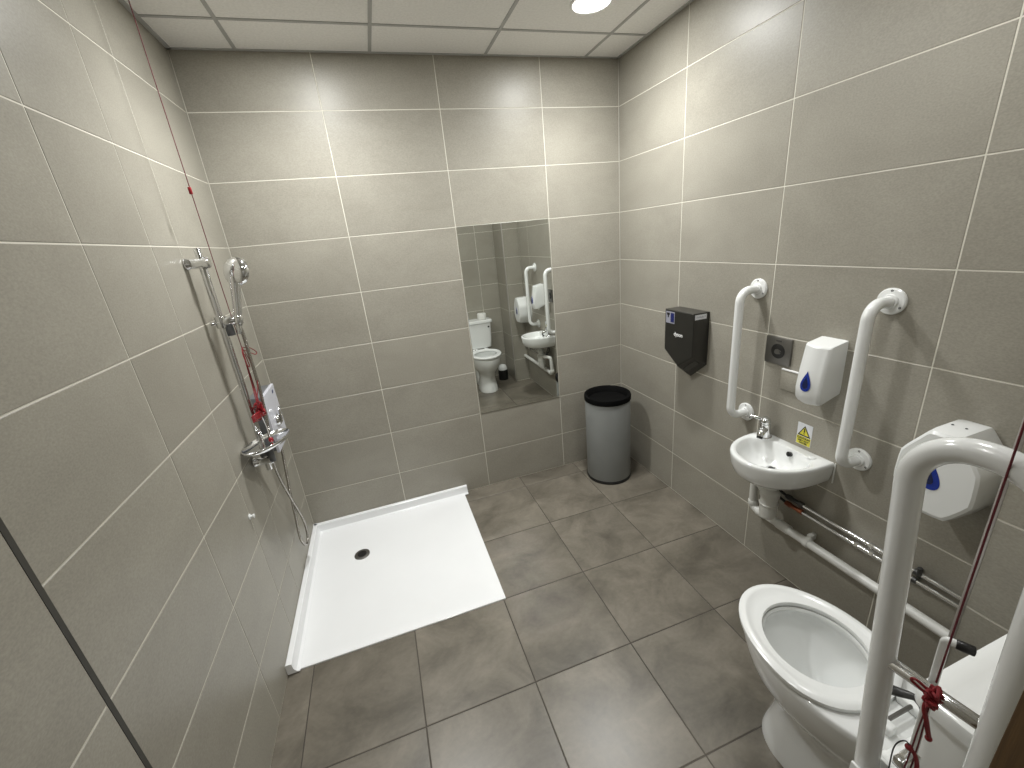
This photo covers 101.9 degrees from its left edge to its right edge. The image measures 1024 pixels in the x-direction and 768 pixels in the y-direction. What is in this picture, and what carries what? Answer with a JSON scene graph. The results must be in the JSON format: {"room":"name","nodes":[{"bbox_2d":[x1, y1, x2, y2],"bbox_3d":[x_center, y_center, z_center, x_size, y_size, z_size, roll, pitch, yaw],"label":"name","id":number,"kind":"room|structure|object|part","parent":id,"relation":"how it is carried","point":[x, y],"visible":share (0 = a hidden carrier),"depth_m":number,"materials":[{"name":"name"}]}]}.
{"room":"public restroom","nodes":[
{"label":"public restroom","id":0,"kind":"room"},
{"bbox_2d":[0,0,312,767],"bbox_3d":[-1.078,0.097,1.104,0.120,2.694,2.600,-11,20,-15],"label":"wall","id":1,"kind":"structure","parent":0,"point":[128,490],"depth_m":1.14,"materials":[{"name":"tile"}]},
{"bbox_2d":[0,533,144,767],"bbox_3d":[-0.764,0.341,0.386,0.001,2.654,0.703,-11,20,-15],"label":"wall panel","id":2,"kind":"object","parent":1,"relation":"attached to","point":[53,715],"visible":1,"depth_m":0.73,"materials":[{"name":"tile"}]},
{"bbox_2d":[0,517,151,767],"bbox_3d":[-0.875,0.243,0.710,0.004,2.644,0.012,-11,20,-15],"label":"trim","id":3,"kind":"structure","parent":1,"relation":"attached to","point":[5,533],"depth_m":0.80,"materials":[{"name":"grey metal"}]},
{"bbox_2d":[182,248,289,469],"bbox_3d":[-1.138,-0.063,1.756,0.174,0.983,0.235,-11,20,-15],"label":"riser rail","id":4,"kind":"object","parent":1,"relation":"attached to","point":[261,446],"visible":1,"depth_m":1.76,"materials":[{"name":"silver metal"}]},
{"bbox_3d":[-1.169,-0.224,1.724,0.029,0.047,0.027,-11,20,-15],"label":"clamp knob","id":5,"kind":"part","parent":4,"relation":"part of","materials":[{"name":"grey plastic"}]},
{"bbox_2d":[223,257,248,325],"bbox_3d":[-1.127,-0.386,1.731,0.106,0.276,0.099,-11,20,-15],"label":"handset","id":6,"kind":"object","parent":4,"relation":"attached to","point":[235,269],"visible":0.99,"depth_m":1.69,"materials":[{"name":"silver metal"}]},
{"bbox_3d":[-1.140,-0.344,1.723,0.044,0.204,0.076,6,23,31],"label":"handle","id":7,"kind":"part","parent":6,"relation":"part of","materials":[{"name":"silver metal"}]},
{"bbox_2d":[236,326,308,545],"bbox_3d":[-1.180,0.320,2.074,0.056,1.288,0.362,-17,22,-28],"label":"shower hose","id":8,"kind":"object","parent":6,"relation":"attached to","point":[240,330],"visible":0.92,"depth_m":2.06,"materials":[{"name":"silver metal"}]},
{"bbox_3d":[-1.103,0.265,1.873,0.140,0.026,0.256,-1,20,13],"label":"soap dish","id":9,"kind":"part","parent":4,"relation":"part of","materials":[{"name":"silver metal"}]},
{"bbox_2d":[248,514,254,519],"bbox_3d":[-1.091,0.555,1.743,0.020,0.026,0.026,-11,20,-15],"label":"peg","id":10,"kind":"object","parent":1,"relation":"attached to","point":[250,516],"visible":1,"depth_m":1.74,"materials":[{"name":"white plastic"}]},
{"bbox_2d":[250,383,285,452],"bbox_3d":[-1.241,0.184,2.150,0.094,0.322,0.225,-11,20,-15],"label":"shower","id":11,"kind":"object","parent":1,"relation":"attached to","point":[275,417],"visible":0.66,"depth_m":2.10,"materials":[{"name":"grey plastic"}]},
{"bbox_3d":[-1.207,0.164,2.147,0.024,0.099,0.060,-11,20,-15],"label":"control lever","id":12,"kind":"part","parent":11,"relation":"part of","materials":[{"name":"silver metal"}]},
{"bbox_2d":[167,50,620,523],"bbox_3d":[-0.352,-0.527,2.658,2.555,2.694,0.120,-11,20,-15],"label":"wall","id":13,"kind":"structure","parent":0,"point":[343,184],"depth_m":2.43,"materials":[{"name":"tile"}]},
{"bbox_2d":[456,219,558,412],"bbox_3d":[0.006,-0.422,2.746,0.593,1.208,0.006,-11,20,-15],"label":"wall mirror","id":14,"kind":"object","parent":13,"relation":"attached to","point":[506,267],"visible":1,"depth_m":2.72,"materials":[{"name":"clear glass"}]},
{"bbox_2d":[118,0,693,58],"bbox_3d":[0.203,-1.182,0.376,3.400,0.053,4.220,-11,20,-15],"label":"ceiling","id":15,"kind":"structure","parent":0,"point":[511,28],"depth_m":1.88,"materials":[{"name":"tile"}]},
{"bbox_2d":[128,0,273,441],"bbox_3d":[-1.185,-0.549,1.623,0.064,1.707,0.184,-11,20,-15],"label":"pull cord","id":16,"kind":"object","parent":15,"relation":"hanging from","point":[260,411],"visible":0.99,"depth_m":1.77,"materials":[{"name":"red fabric"}]},
{"bbox_3d":[-1.200,-0.733,1.543,0.004,1.244,0.013,-13,21,-19],"label":"cord","id":17,"kind":"part","parent":16,"relation":"part of","materials":[{"name":"red fabric"}]},
{"bbox_3d":[-1.136,-0.051,1.827,0.027,0.245,0.136,-8,20,-7],"label":"bundled cord","id":18,"kind":"part","parent":16,"relation":"part of","materials":[{"name":"red fabric"}]},
{"bbox_3d":[-1.109,0.122,1.817,0.041,0.084,0.099,-11,20,-15],"label":"pull handle","id":19,"kind":"part","parent":16,"relation":"part of","materials":[{"name":"red plastic"}]},
{"bbox_2d":[570,0,612,14],"bbox_3d":[0.352,-1.686,1.837,0.192,0.008,0.192,-11,20,-15],"label":"recessed light","id":20,"kind":"object","parent":15,"relation":"in","point":[583,7],"visible":1,"depth_m":1.86,"materials":[{"name":"white plastic"}]},
{"bbox_2d":[888,421,1023,767],"bbox_3d":[0.578,-0.148,0.420,0.064,1.994,0.064,-11,20,-15],"label":"pull cord","id":21,"kind":"object","parent":15,"relation":"hanging from","point":[931,697],"visible":1,"depth_m":0.64,"materials":[{"name":"red fabric"}]},
{"bbox_3d":[0.664,0.629,0.694,0.022,0.300,0.010,-11,20,-15],"label":"loose cord","id":22,"kind":"part","parent":21,"relation":"part of","materials":[{"name":"red fabric"}]},
{"bbox_3d":[0.570,-0.297,0.369,0.017,1.619,0.003,-12,20,-18],"label":"cord","id":23,"kind":"part","parent":21,"relation":"part of","materials":[{"name":"red fabric"}]},
{"bbox_2d":[270,457,799,767],"bbox_3d":[0.462,1.367,1.279,3.400,0.100,4.220,-11,20,-15],"label":"floor","id":24,"kind":"structure","parent":0,"point":[616,639],"depth_m":1.77,"materials":[{"name":"tile"}]},
{"bbox_2d":[285,485,505,674],"bbox_3d":[-0.653,0.998,2.403,1.029,0.059,1.034,-11,20,-15],"label":"shower tray","id":25,"kind":"object","parent":24,"relation":"on","point":[380,574],"visible":1,"depth_m":2.29,"materials":[{"name":"plastic"}]},
{"bbox_2d":[584,385,630,484],"bbox_3d":[0.684,0.358,2.957,0.317,0.635,0.317,-11,20,-15],"label":"waste bin","id":26,"kind":"object","parent":24,"relation":"on","point":[607,407],"visible":1,"depth_m":2.85,"materials":[{"name":"grey plastic"}]},
{"bbox_2d":[739,584,1007,767],"bbox_3d":[0.972,0.881,1.169,0.410,0.789,0.720,-11,20,-15],"label":"toilet","id":27,"kind":"object","parent":24,"relation":"on","point":[811,655],"visible":0.76,"depth_m":1.23,"materials":[{"name":"ceramic"}]},
{"bbox_3d":[0.919,0.783,1.285,0.366,0.022,0.419,-11,20,-15],"label":"seat","id":28,"kind":"part","parent":27,"relation":"part of","materials":[{"name":"white plastic"}]},
{"bbox_3d":[0.994,0.844,1.065,0.136,0.010,0.010,-11,20,-15],"label":"hinge rod","id":29,"kind":"part","parent":27,"relation":"part of","materials":[{"name":"metal"}]},
{"bbox_3d":[0.845,0.669,0.890,0.031,0.036,0.082,-23,26,-40],"label":"flush lever","id":30,"kind":"part","parent":27,"relation":"part of","materials":[{"name":"metal"}]},
{"bbox_3d":[1.019,0.607,0.804,0.410,0.040,0.189,-11,20,-15],"label":"cistern lid","id":31,"kind":"part","parent":27,"relation":"part of","materials":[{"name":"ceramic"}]},
{"bbox_2d":[619,0,1023,678],"bbox_3d":[1.223,-0.366,1.751,0.120,2.694,2.600,-11,20,-15],"label":"wall","id":32,"kind":"structure","parent":0,"point":[835,155],"depth_m":1.57,"materials":[{"name":"tile"}]},
{"bbox_2d":[665,306,709,375],"bbox_3d":[0.972,-0.221,2.331,0.101,0.391,0.234,-11,20,-15],"label":"dryer","id":33,"kind":"object","parent":32,"relation":"attached to","point":[686,329],"visible":1,"depth_m":2.26,"materials":[{"name":"black plastic"}]},
{"bbox_2d":[726,278,767,419],"bbox_3d":[1.084,-0.135,1.955,0.122,0.693,0.089,-11,20,-15],"label":"grab rail","id":34,"kind":"object","parent":32,"relation":"attached to","point":[758,288],"visible":0.99,"depth_m":1.91,"materials":[{"name":"white metal"}]},
{"bbox_2d":[765,335,793,366],"bbox_3d":[1.175,-0.146,1.832,0.012,0.122,0.124,-11,20,-15],"label":"plate","id":35,"kind":"object","parent":32,"relation":"attached to","point":[778,351],"visible":1,"depth_m":1.82,"materials":[{"name":"metal"}]},
{"bbox_2d":[730,432,835,489],"bbox_3d":[1.127,0.358,1.826,0.298,0.132,0.355,-11,20,-15],"label":"basin","id":36,"kind":"object","parent":32,"relation":"attached to","point":[775,463],"visible":0.99,"depth_m":1.78,"materials":[{"name":"ceramic"}]},
{"bbox_2d":[750,414,771,439],"bbox_3d":[1.156,0.199,1.925,0.098,0.111,0.083,-11,20,-15],"label":"tap","id":37,"kind":"object","parent":36,"relation":"on","point":[764,432],"visible":1,"depth_m":1.90,"materials":[{"name":"silver metal"}]},
{"bbox_3d":[1.154,0.160,1.923,0.047,0.035,0.083,-21,25,-37],"label":"lever","id":38,"kind":"part","parent":37,"relation":"part of","materials":[{"name":"silver metal"}]},
{"bbox_3d":[1.150,0.219,1.911,0.069,0.048,0.037,-18,23,-31],"label":"spout","id":39,"kind":"part","parent":37,"relation":"part of","materials":[{"name":"silver metal"}]},
{"bbox_2d":[759,487,780,519],"bbox_3d":[1.183,0.509,1.906,0.082,0.236,0.082,-5,19,3],"label":"trap","id":40,"kind":"object","parent":36,"relation":"attached to","point":[768,501],"visible":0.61,"depth_m":1.89,"materials":[{"name":"plastic"}]},
{"bbox_2d":[779,368,798,392],"bbox_3d":[1.208,-0.014,1.807,0.012,0.096,0.084,-11,20,-15],"label":"blank plate","id":41,"kind":"object","parent":32,"relation":"attached to","point":[788,380],"visible":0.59,"depth_m":1.81,"materials":[{"name":"plastic"}]},
{"bbox_2d":[796,422,812,447],"bbox_3d":[1.264,0.219,1.796,0.002,0.100,0.066,-11,20,-15],"label":"warning sticker","id":42,"kind":"object","parent":32,"relation":"attached to","point":[804,431],"visible":1,"depth_m":1.79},
{"bbox_3d":[1.267,0.247,1.806,0.001,0.038,0.062,-11,20,-15],"label":"yellow panel","id":43,"kind":"part","parent":42,"relation":"part of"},
{"bbox_2d":[795,336,848,405],"bbox_3d":[1.196,-0.041,1.622,0.124,0.264,0.104,-11,20,-15],"label":"soap dispenser","id":44,"kind":"object","parent":32,"relation":"attached to","point":[820,375],"visible":1,"depth_m":1.59,"materials":[{"name":"white plastic"}]},
{"bbox_2d":[748,483,949,636],"bbox_3d":[1.353,0.670,1.659,0.099,0.216,0.954,-13,21,-19],"label":"pipe","id":45,"kind":"object","parent":32,"relation":"attached to","point":[932,625],"visible":0.7,"depth_m":1.72,"materials":[{"name":"plastic"}]},
{"bbox_2d":[780,496,958,607],"bbox_3d":[1.356,0.554,1.606,0.058,0.206,0.922,-12,20,-18],"label":"pipe","id":46,"kind":"object","parent":32,"relation":"attached to","point":[916,580],"visible":0.47,"depth_m":1.62,"materials":[{"name":"silver metal"}]},
{"bbox_2d":[779,490,961,599],"bbox_3d":[1.359,0.541,1.591,0.045,0.171,0.901,-12,20,-17],"label":"pipe","id":47,"kind":"object","parent":32,"relation":"attached to","point":[918,571],"visible":0.57,"depth_m":1.60,"materials":[{"name":"silver metal"}]},
{"bbox_2d":[835,288,907,470],"bbox_3d":[1.248,0.017,1.479,0.122,0.693,0.089,-11,20,-15],"label":"grab rail","id":48,"kind":"object","parent":32,"relation":"attached to","point":[890,301],"visible":1,"depth_m":1.43,"materials":[{"name":"white metal"}]},
{"bbox_2d":[893,420,1002,520],"bbox_3d":[1.340,0.268,1.274,0.154,0.300,0.206,-11,20,-15],"label":"dispenser","id":49,"kind":"object","parent":32,"relation":"attached to","point":[952,491],"visible":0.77,"depth_m":1.21,"materials":[{"name":"white plastic"}]},
{"bbox_2d":[944,443,1023,667],"bbox_3d":[1.385,-0.032,0.822,0.195,2.654,0.365,-11,20,-15],"label":"wall","id":50,"kind":"structure","parent":0,"point":[997,588],"depth_m":1.12,"materials":[{"name":"tile"}]},
{"bbox_2d":[943,417,1023,668],"bbox_3d":[1.242,-0.061,0.959,0.012,2.644,0.014,-11,20,-15],"label":"trim","id":51,"kind":"structure","parent":50,"relation":"attached to","point":[1022,438],"depth_m":1.14,"materials":[{"name":"metal"}]},
{"bbox_3d":[0.971,0.144,0.445,0.856,2.654,0.160,-11,20,-15],"label":"wall","id":52,"kind":"structure","parent":0,"visible":0},
{"bbox_2d":[849,437,1023,767],"bbox_3d":[0.668,0.473,0.658,0.100,0.832,0.222,-11,20,-15],"label":"support rail","id":53,"kind":"object","parent":52,"relation":"attached to","point":[912,472],"visible":0.93,"depth_m":0.64,"materials":[{"name":"white metal"}]},
{"bbox_3d":[0.702,0.543,0.702,0.015,0.306,0.019,-21,24,-36],"label":"roll holder rod","id":54,"kind":"part","parent":53,"relation":"part of","materials":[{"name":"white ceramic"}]},
{"bbox_2d":[988,690,1023,767],"bbox_3d":[0.147,0.581,0.297,1.002,2.090,0.165,-11,20,-15],"label":"door","id":55,"kind":"structure","parent":52,"relation":"in","point":[1009,753],"depth_m":0.47,"materials":[{"name":"brown wood"}]}
]}

